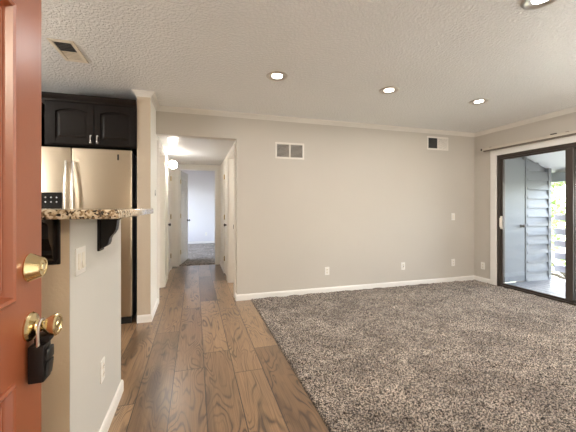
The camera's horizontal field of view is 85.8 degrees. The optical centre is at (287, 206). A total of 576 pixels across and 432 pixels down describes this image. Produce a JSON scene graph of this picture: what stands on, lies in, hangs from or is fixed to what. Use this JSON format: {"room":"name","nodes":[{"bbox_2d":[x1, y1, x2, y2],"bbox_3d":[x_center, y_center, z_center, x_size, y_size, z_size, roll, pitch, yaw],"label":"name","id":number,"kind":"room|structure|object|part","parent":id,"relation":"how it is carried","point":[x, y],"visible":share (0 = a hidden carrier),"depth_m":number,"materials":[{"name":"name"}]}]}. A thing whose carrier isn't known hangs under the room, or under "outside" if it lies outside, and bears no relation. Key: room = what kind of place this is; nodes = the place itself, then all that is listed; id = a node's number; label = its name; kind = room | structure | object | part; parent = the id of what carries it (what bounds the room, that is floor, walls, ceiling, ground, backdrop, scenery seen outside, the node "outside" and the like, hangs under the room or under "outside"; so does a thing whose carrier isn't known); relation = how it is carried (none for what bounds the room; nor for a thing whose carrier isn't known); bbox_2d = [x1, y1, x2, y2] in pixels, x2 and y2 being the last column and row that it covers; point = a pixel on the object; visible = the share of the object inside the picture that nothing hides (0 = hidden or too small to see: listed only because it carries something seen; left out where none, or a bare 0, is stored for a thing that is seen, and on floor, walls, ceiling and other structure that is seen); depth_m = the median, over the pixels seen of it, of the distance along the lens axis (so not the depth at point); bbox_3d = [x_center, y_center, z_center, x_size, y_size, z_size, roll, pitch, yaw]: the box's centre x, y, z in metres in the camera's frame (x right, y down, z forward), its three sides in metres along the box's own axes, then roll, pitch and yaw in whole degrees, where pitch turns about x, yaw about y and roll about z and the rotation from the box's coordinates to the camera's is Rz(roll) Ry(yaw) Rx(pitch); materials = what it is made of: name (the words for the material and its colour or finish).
{"room":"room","nodes":[
{"label":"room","id":0,"kind":"room"},
{"bbox_2d":[0,0,62,431],"bbox_3d":[-0.499,0.217,0.357,0.111,2.022,0.930,0,0,-17],"label":"entry door","id":1,"kind":"structure","parent":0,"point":[22,265],"depth_m":0.70,"materials":[{"name":"paint"}]},
{"bbox_2d":[28,317,53,383],"bbox_3d":[-0.596,0.342,0.750,0.041,0.148,0.046,0,0,-17],"label":"box","id":2,"kind":"object","parent":1,"relation":"hanging from","point":[41,352],"visible":0.91,"depth_m":0.73,"materials":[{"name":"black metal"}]},
{"bbox_3d":[-0.580,0.287,0.755,0.036,0.053,0.053,0,0,-17],"label":"knob","id":3,"kind":"part","parent":1,"relation":"part of","materials":[{"name":"gold metal"}]},
{"bbox_2d":[41,102,47,145],"bbox_3d":[-2.898,0.060,3.380,0.470,2.360,0.740,0,0,-17],"label":"upper cabinet","id":4,"kind":"object","parent":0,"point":[42,104],"visible":0.02,"depth_m":3.34,"materials":[{"name":"black wood"}]},
{"bbox_2d":[41,219,68,431],"bbox_3d":[-1.676,0.642,1.448,1.422,1.195,0.882,0,0,-17],"label":"wall","id":5,"kind":"structure","parent":0,"point":[55,283],"depth_m":1.22,"materials":[{"name":"beige paint"}]},
{"bbox_2d":[41,220,60,264],"bbox_3d":[-0.915,0.135,1.143,0.084,0.180,0.140,0,0,-17],"label":"corbel","id":6,"kind":"object","parent":5,"relation":"attached to","point":[50,229],"visible":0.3,"depth_m":1.18,"materials":[{"name":"black wood"}]},
{"bbox_3d":[-0.933,0.135,1.205,0.084,0.180,0.012,0,0,-17],"label":"plate","id":7,"kind":"part","parent":6,"relation":"part of","materials":[{"name":"black wood"}]},
{"bbox_2d":[41,208,152,219],"bbox_3d":[-1.600,0.028,1.410,1.705,0.035,1.030,0,0,-17],"label":"countertop","id":8,"kind":"structure","parent":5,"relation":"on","point":[113,213],"depth_m":1.14,"materials":[{"name":"stone"}]},
{"bbox_2d":[69,219,120,431],"bbox_3d":[-0.994,0.642,1.653,0.003,1.195,0.882,0,0,-17],"label":"wall","id":9,"kind":"structure","parent":0,"point":[94,294],"depth_m":1.49,"materials":[{"name":"white paint"}]},
{"bbox_2d":[75,246,85,276],"bbox_3d":[-0.890,0.230,1.336,0.013,0.115,0.116,0,0,-17],"label":"light switch","id":10,"kind":"object","parent":9,"relation":"attached to","point":[80,253],"visible":1,"depth_m":1.32,"materials":[{"name":"white plastic"}]},
{"bbox_2d":[100,356,104,383],"bbox_3d":[-0.988,0.870,1.656,0.009,0.115,0.070,0,0,-17],"label":"wall outlet","id":11,"kind":"object","parent":9,"relation":"attached to","point":[102,363],"visible":1,"depth_m":1.64,"materials":[{"name":"white plastic"}]},
{"bbox_2d":[97,218,121,250],"bbox_3d":[-0.906,0.135,1.631,0.152,0.180,0.084,0,0,-17],"label":"corbel","id":12,"kind":"object","parent":9,"relation":"attached to","point":[106,228],"visible":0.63,"depth_m":1.59,"materials":[{"name":"black wood"}]},
{"bbox_3d":[-0.973,0.135,1.610,0.012,0.180,0.084,0,0,-17],"label":"plate","id":13,"kind":"part","parent":12,"relation":"part of","materials":[{"name":"black wood"}]},
{"bbox_2d":[99,380,123,431],"bbox_3d":[-1.131,1.199,1.619,0.314,0.082,0.896,0,0,-17],"label":"baseboard","id":14,"kind":"structure","parent":9,"relation":"attached to","point":[111,411],"depth_m":1.83,"materials":[{"name":"white paint"}]},
{"bbox_2d":[137,96,150,314],"bbox_3d":[-1.550,0.000,3.333,0.133,2.480,0.004,0,0,-17],"label":"wall","id":15,"kind":"structure","parent":0,"point":[143,103],"depth_m":3.33,"materials":[{"name":"beige paint"}]},
{"bbox_2d":[151,100,169,311],"bbox_3d":[-2.011,0.000,4.872,0.133,2.480,3.210,0,0,-17],"label":"wall","id":16,"kind":"structure","parent":0,"point":[154,138],"depth_m":3.68,"materials":[{"name":"paint"}]},
{"bbox_2d":[137,298,157,322],"bbox_3d":[-1.631,1.199,3.627,0.147,0.082,0.634,0,0,-17],"label":"baseboard","id":17,"kind":"structure","parent":16,"relation":"attached to","point":[149,317],"depth_m":3.33,"materials":[{"name":"white paint"}]},
{"bbox_2d":[157,140,164,303],"bbox_3d":[-1.844,0.190,4.385,0.128,2.100,0.940,0,0,-17],"label":"trim","id":18,"kind":"structure","parent":16,"relation":"attached to","point":[160,157],"depth_m":4.76,"materials":[{"name":"white paint"}]},
{"bbox_2d":[168,166,170,273],"bbox_3d":[-2.188,0.219,5.726,0.091,1.998,0.790,0,0,-17],"label":"door","id":19,"kind":"structure","parent":16,"relation":"in","point":[169,168],"depth_m":5.88,"materials":[{"name":"white paint"}]},
{"bbox_2d":[167,156,171,275],"bbox_3d":[-2.240,0.190,5.707,0.128,2.100,0.940,0,0,-17],"label":"trim","id":20,"kind":"structure","parent":16,"relation":"attached to","point":[168,160],"depth_m":5.27,"materials":[{"name":"white paint"}]},
{"bbox_2d":[165,161,176,168],"bbox_3d":[-1.913,-0.695,5.085,0.178,0.132,0.132,0,0,-17],"label":"globe light","id":21,"kind":"object","parent":16,"relation":"attached to","point":[172,164],"visible":1,"depth_m":5.04,"materials":[{"name":"white glass"}]},
{"bbox_3d":[-1.891,-0.695,5.091,0.132,0.132,0.132,0,0,-17],"label":"globe","id":22,"kind":"part","parent":21,"relation":"part of","materials":[{"name":"white glass"}]},
{"bbox_2d":[157,136,234,164],"bbox_3d":[-1.560,-0.950,5.321,0.990,0.100,2.610,0,0,-17],"label":"ceiling","id":23,"kind":"structure","parent":0,"point":[180,150],"depth_m":4.85,"materials":[{"name":"white paint"}]},
{"bbox_2d":[172,164,220,266],"bbox_3d":[-1.603,0.000,6.734,3.800,2.480,0.120,0,0,-17],"label":"wall","id":24,"kind":"structure","parent":0,"point":[219,166],"depth_m":6.45,"materials":[{"name":"paint"}]},
{"bbox_2d":[180,170,189,264],"bbox_3d":[-2.344,0.224,6.961,0.163,2.008,0.757,0,0,-6],"label":"door","id":25,"kind":"structure","parent":24,"relation":"in","point":[184,220],"depth_m":6.91,"materials":[{"name":"white paint"}]},
{"bbox_2d":[175,166,218,266],"bbox_3d":[-1.937,0.190,6.633,0.878,2.100,0.156,0,0,-17],"label":"trim","id":26,"kind":"structure","parent":24,"relation":"attached to","point":[178,168],"depth_m":6.56,"materials":[{"name":"white paint"}]},
{"bbox_2d":[179,243,214,265],"bbox_3d":[-2.166,1.234,8.611,3.600,0.053,3.960,0,0,-17],"label":"carpet","id":27,"kind":"object","parent":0,"point":[198,254],"visible":0.18,"depth_m":7.99,"materials":[{"name":"grey carpet"}]},
{"bbox_2d":[181,170,214,241],"bbox_3d":[-2.752,0.000,10.565,3.800,2.480,0.120,0,0,-17],"label":"wall","id":28,"kind":"structure","parent":0,"point":[201,184],"depth_m":10.45,"materials":[{"name":"white paint"}]},
{"bbox_2d":[188,241,214,243],"bbox_3d":[-2.733,1.199,10.501,3.600,0.082,0.014,0,0,-17],"label":"baseboard","id":29,"kind":"structure","parent":28,"relation":"attached to","point":[196,242],"depth_m":10.44,"materials":[{"name":"white paint"}]},
{"bbox_2d":[108,264,329,431],"bbox_3d":[-2.152,1.270,2.847,3.914,0.060,7.090,0,0,-17],"label":"floor","id":30,"kind":"structure","parent":0,"point":[207,360],"depth_m":2.37,"materials":[{"name":"brown wood"}]},
{"bbox_2d":[41,146,136,323],"bbox_3d":[-2.190,0.319,3.480,0.915,1.842,0.835,0,0,-17],"label":"refrigerator","id":31,"kind":"object","parent":30,"relation":"on","point":[71,178],"visible":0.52,"depth_m":3.20,"materials":[{"name":"silver metal"}]},
{"bbox_3d":[-2.369,0.279,3.101,0.354,1.762,0.062,0,0,-17],"label":"door","id":32,"kind":"part","parent":31,"relation":"part of","materials":[{"name":"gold metal"}]},
{"bbox_3d":[-2.212,0.030,3.078,0.024,0.983,0.077,0,0,-17],"label":"handle","id":33,"kind":"part","parent":31,"relation":"part of","materials":[{"name":"silver metal"}]},
{"bbox_3d":[-2.151,0.030,3.096,0.024,0.983,0.077,0,0,-17],"label":"handle","id":34,"kind":"part","parent":31,"relation":"part of","materials":[{"name":"silver metal"}]},
{"bbox_3d":[-1.927,0.279,3.234,0.553,1.762,0.062,0,0,-17],"label":"door","id":35,"kind":"part","parent":31,"relation":"part of","materials":[{"name":"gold metal"}]},
{"bbox_2d":[221,141,235,291],"bbox_3d":[-1.024,0.000,5.482,0.130,2.480,2.610,0,0,-17],"label":"wall","id":36,"kind":"structure","parent":0,"point":[235,141],"depth_m":6.24,"materials":[{"name":"paint"}]},
{"bbox_2d":[223,157,226,272],"bbox_3d":[-1.063,0.195,5.548,0.128,2.090,0.660,0,0,-17],"label":"trim","id":37,"kind":"structure","parent":36,"relation":"attached to","point":[225,160],"depth_m":5.81,"materials":[{"name":"white paint"}]},
{"bbox_2d":[224,163,226,275],"bbox_3d":[-1.119,0.219,5.538,0.091,1.998,0.535,0,0,-17],"label":"door","id":38,"kind":"structure","parent":36,"relation":"in","point":[225,175],"depth_m":5.63,"materials":[{"name":"white paint"}]},
{"bbox_2d":[227,144,234,297],"bbox_3d":[-0.798,0.190,4.699,0.148,2.100,0.940,0,0,-17],"label":"trim","id":39,"kind":"structure","parent":36,"relation":"attached to","point":[230,159],"depth_m":5.07,"materials":[{"name":"white paint"}]},
{"bbox_2d":[41,0,575,132],"bbox_3d":[0.067,-1.290,2.301,7.850,0.100,4.770,0,0,-17],"label":"ceiling","id":40,"kind":"structure","parent":0,"point":[336,56],"depth_m":2.55,"materials":[{"name":"white paint"}]},
{"bbox_2d":[46,38,88,63],"bbox_3d":[-1.738,-1.235,2.464,0.170,0.010,0.360,0,0,-17],"label":"ceiling vent","id":41,"kind":"object","parent":40,"relation":"in","point":[68,50],"visible":1,"depth_m":2.44,"materials":[{"name":"beige metal"}]},
{"bbox_2d":[266,71,287,80],"bbox_3d":[-0.102,-1.234,2.934,0.204,0.012,0.204,0,0,-17],"label":"recessed light","id":42,"kind":"object","parent":40,"relation":"in","point":[276,75],"visible":1,"depth_m":2.93,"materials":[{"name":"white glass"}]},
{"bbox_2d":[379,86,398,93],"bbox_3d":[1.071,-1.234,3.286,0.204,0.012,0.204,0,0,-17],"label":"recessed light","id":43,"kind":"object","parent":40,"relation":"in","point":[391,89],"visible":1,"depth_m":3.28,"materials":[{"name":"white glass"}]},
{"bbox_2d":[469,98,488,104],"bbox_3d":[2.239,-1.234,3.637,0.204,0.012,0.204,0,0,-17],"label":"recessed light","id":44,"kind":"object","parent":40,"relation":"in","point":[482,100],"visible":1,"depth_m":3.62,"materials":[{"name":"white glass"}]},
{"bbox_2d":[520,0,556,9],"bbox_3d":[1.505,-1.234,1.840,0.204,0.012,0.204,0,0,-17],"label":"recessed light","id":45,"kind":"object","parent":40,"relation":"in","point":[525,4],"visible":1,"depth_m":1.88,"materials":[{"name":"white glass"}]},
{"bbox_2d":[156,111,473,294],"bbox_3d":[0.805,0.030,4.606,5.110,2.540,0.120,0,0,-17],"label":"wall","id":46,"kind":"structure","parent":0,"point":[360,203],"depth_m":4.53,"materials":[{"name":"beige paint"}]},
{"bbox_2d":[275,142,303,159],"bbox_3d":[0.026,-0.778,4.305,0.420,0.225,0.009,0,0,-17],"label":"air vent","id":47,"kind":"object","parent":46,"relation":"in","point":[283,150],"visible":1,"depth_m":4.30,"materials":[{"name":"white metal"}]},
{"bbox_2d":[325,267,328,274],"bbox_3d":[0.565,0.922,4.466,0.070,0.115,0.009,0,0,-17],"label":"wall outlet","id":48,"kind":"object","parent":46,"relation":"attached to","point":[326,268],"visible":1,"depth_m":4.46,"materials":[{"name":"white plastic"}]},
{"bbox_2d":[132,89,575,136],"bbox_3d":[1.238,-1.211,2.647,5.168,0.058,4.520,0,0,-17],"label":"trim","id":49,"kind":"structure","parent":46,"relation":"attached to","point":[140,93],"depth_m":4.28,"materials":[{"name":"beige paint"}]},
{"bbox_2d":[235,275,489,300],"bbox_3d":[1.261,1.199,4.575,4.024,0.082,0.310,0,0,-15],"label":"baseboard","id":50,"kind":"structure","parent":46,"relation":"attached to","point":[240,297],"depth_m":4.57,"materials":[{"name":"white paint"}]},
{"bbox_2d":[401,262,404,269],"bbox_3d":[1.797,0.922,4.832,0.070,0.115,0.016,0,0,-17],"label":"wall outlet","id":51,"kind":"object","parent":46,"relation":"attached to","point":[402,263],"visible":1,"depth_m":4.83,"materials":[{"name":"white plastic"}]},
{"bbox_2d":[427,136,447,150],"bbox_3d":[2.428,-1.030,5.025,0.420,0.215,0.009,0,0,-17],"label":"air vent","id":52,"kind":"object","parent":46,"relation":"in","point":[433,143],"visible":1,"depth_m":5.02,"materials":[{"name":"white metal"}]},
{"bbox_2d":[474,112,575,285],"bbox_3d":[3.833,0.030,3.196,0.120,2.540,4.320,0,0,-17],"label":"wall","id":53,"kind":"structure","parent":0,"point":[567,122],"depth_m":5.01,"materials":[{"name":"beige paint"}]},
{"bbox_2d":[481,130,575,151],"bbox_3d":[3.503,-0.921,3.935,0.088,0.077,2.325,0,0,-17],"label":"curtain rod","id":54,"kind":"object","parent":53,"relation":"attached to","point":[568,133],"visible":1,"depth_m":4.26,"materials":[{"name":"beige metal"}]},
{"bbox_2d":[490,135,575,284],"bbox_3d":[3.532,0.162,3.957,0.020,2.133,2.070,0,0,-17],"label":"trim","id":55,"kind":"structure","parent":53,"relation":"attached to","point":[570,139],"depth_m":4.86,"materials":[{"name":"white paint"}]},
{"bbox_2d":[497,142,575,305],"bbox_3d":[3.582,0.217,3.972,0.135,2.045,1.870,0,0,-17],"label":"door","id":56,"kind":"structure","parent":53,"relation":"in","point":[570,148],"depth_m":3.97,"materials":[{"name":"brown metal"}]},
{"bbox_3d":[3.287,0.240,4.794,0.041,0.200,0.032,0,0,-17],"label":"handle","id":57,"kind":"part","parent":56,"relation":"part of","materials":[{"name":"beige plastic"}]},
{"bbox_3d":[3.732,0.225,3.550,0.028,1.958,0.884,0,0,-17],"label":"fixed panel","id":58,"kind":"part","parent":56,"relation":"part of","materials":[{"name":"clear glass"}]},
{"bbox_2d":[526,151,564,172],"bbox_3d":[4.521,-0.780,4.071,1.700,0.460,4.600,0,0,-17],"label":"roof","id":59,"kind":"structure","parent":53,"relation":"attached to","point":[555,161],"depth_m":5.22,"materials":[{"name":"white paint"}]},
{"bbox_2d":[552,171,564,181],"bbox_3d":[5.236,-0.522,3.774,0.140,0.165,3.620,0,0,-17],"label":"beam","id":60,"kind":"structure","parent":59,"relation":"attached to","point":[556,176],"depth_m":5.38,"materials":[{"name":"grey paint"}]},
{"bbox_2d":[506,278,564,297],"bbox_3d":[4.590,1.355,3.580,1.550,0.170,3.620,0,0,-17],"label":"floor","id":61,"kind":"structure","parent":0,"point":[556,286],"depth_m":5.01,"materials":[{"name":"paint"}]},
{"bbox_2d":[505,157,551,282],"bbox_3d":[3.857,0.198,5.691,1.340,2.145,1.014,0,0,-17],"label":"exterior wall","id":62,"kind":"structure","parent":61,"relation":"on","point":[528,185],"depth_m":5.30,"materials":[{"name":"grey metal"}]},
{"bbox_3d":[3.702,0.229,5.209,0.686,2.058,0.047,0,0,-17],"label":"door","id":63,"kind":"part","parent":62,"relation":"part of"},
{"bbox_2d":[554,215,564,272],"bbox_3d":[5.254,0.420,3.821,0.100,1.700,3.500,0,0,-17],"label":"balcony railing","id":64,"kind":"object","parent":61,"relation":"on","point":[557,231],"visible":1,"depth_m":5.40,"materials":[{"name":"grey paint"}]},
{"bbox_3d":[1.988,1.280,2.706,3.936,0.040,4.440,0,0,-17],"label":"floor slab","id":65,"kind":"structure","parent":0,"visible":0},
{"bbox_2d":[251,279,575,431],"bbox_3d":[1.931,1.231,2.688,3.816,0.057,4.200,0,0,-17],"label":"carpet","id":66,"kind":"object","parent":65,"relation":"on","point":[474,355],"visible":1,"depth_m":2.56,"materials":[{"name":"grey carpet"}]},
{"label":"outside","id":67,"kind":"structure","parent":0,"visible":0},
{"bbox_2d":[506,233,564,282],"bbox_3d":[28.926,4.390,19.119,53.600,0.300,100.000,0,0,-17],"label":"ground","id":68,"kind":"structure","parent":67,"point":[554,261],"depth_m":25.52,"materials":[{"name":"white"}]},
{"bbox_2d":[516,184,564,281],"bbox_3d":[9.959,0.814,12.700,4.488,6.853,4.185,0,0,-17],"label":"tree","id":69,"kind":"object","parent":68,"relation":"on","point":[559,195],"visible":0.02,"depth_m":12.11,"materials":[{"name":"green plant"}]},
{"bbox_3d":[9.959,-0.324,12.700,4.488,4.578,4.185,0,0,-17],"label":"crown","id":70,"kind":"part","parent":69,"relation":"part of","materials":[{"name":"green plant"}]},
{"bbox_2d":[552,182,564,279],"bbox_3d":[7.626,1.327,7.277,4.554,5.849,2.997,0,0,33],"label":"tree","id":71,"kind":"object","parent":68,"relation":"on","point":[556,210],"visible":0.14,"depth_m":7.67,"materials":[{"name":"green plant"}]},
{"bbox_3d":[-3.108,0.030,3.776,2.617,2.540,0.120,0,0,-17],"label":"wall","id":72,"kind":"structure","parent":0,"visible":0},
{"bbox_2d":[41,91,136,156],"bbox_3d":[-2.133,-0.875,3.551,0.855,0.507,0.852,0,0,-17],"label":"upper cabinet","id":73,"kind":"object","parent":72,"relation":"attached to","point":[71,120],"visible":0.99,"depth_m":3.17,"materials":[{"name":"black wood"}]},
{"bbox_3d":[-2.181,-0.840,3.131,0.391,0.411,0.027,0,0,-17],"label":"door","id":74,"kind":"part","parent":73,"relation":"part of","materials":[{"name":"black wood"}]},
{"bbox_3d":[-2.183,-0.840,3.136,0.285,0.305,0.015,0,0,-17],"label":"panel","id":75,"kind":"part","parent":73,"relation":"part of","materials":[{"name":"black wood"}]},
{"bbox_3d":[-2.018,-1.095,3.168,0.855,0.067,0.052,0,0,-17],"label":"crown","id":76,"kind":"part","parent":73,"relation":"part of","materials":[{"name":"black wood"}]},
{"bbox_3d":[-1.806,-0.840,3.243,0.381,0.411,0.027,0,0,-17],"label":"door","id":77,"kind":"part","parent":73,"relation":"part of","materials":[{"name":"black wood"}]},
{"bbox_3d":[-1.807,-0.840,3.249,0.275,0.305,0.015,0,0,-17],"label":"panel","id":78,"kind":"part","parent":73,"relation":"part of","materials":[{"name":"black wood"}]}
]}

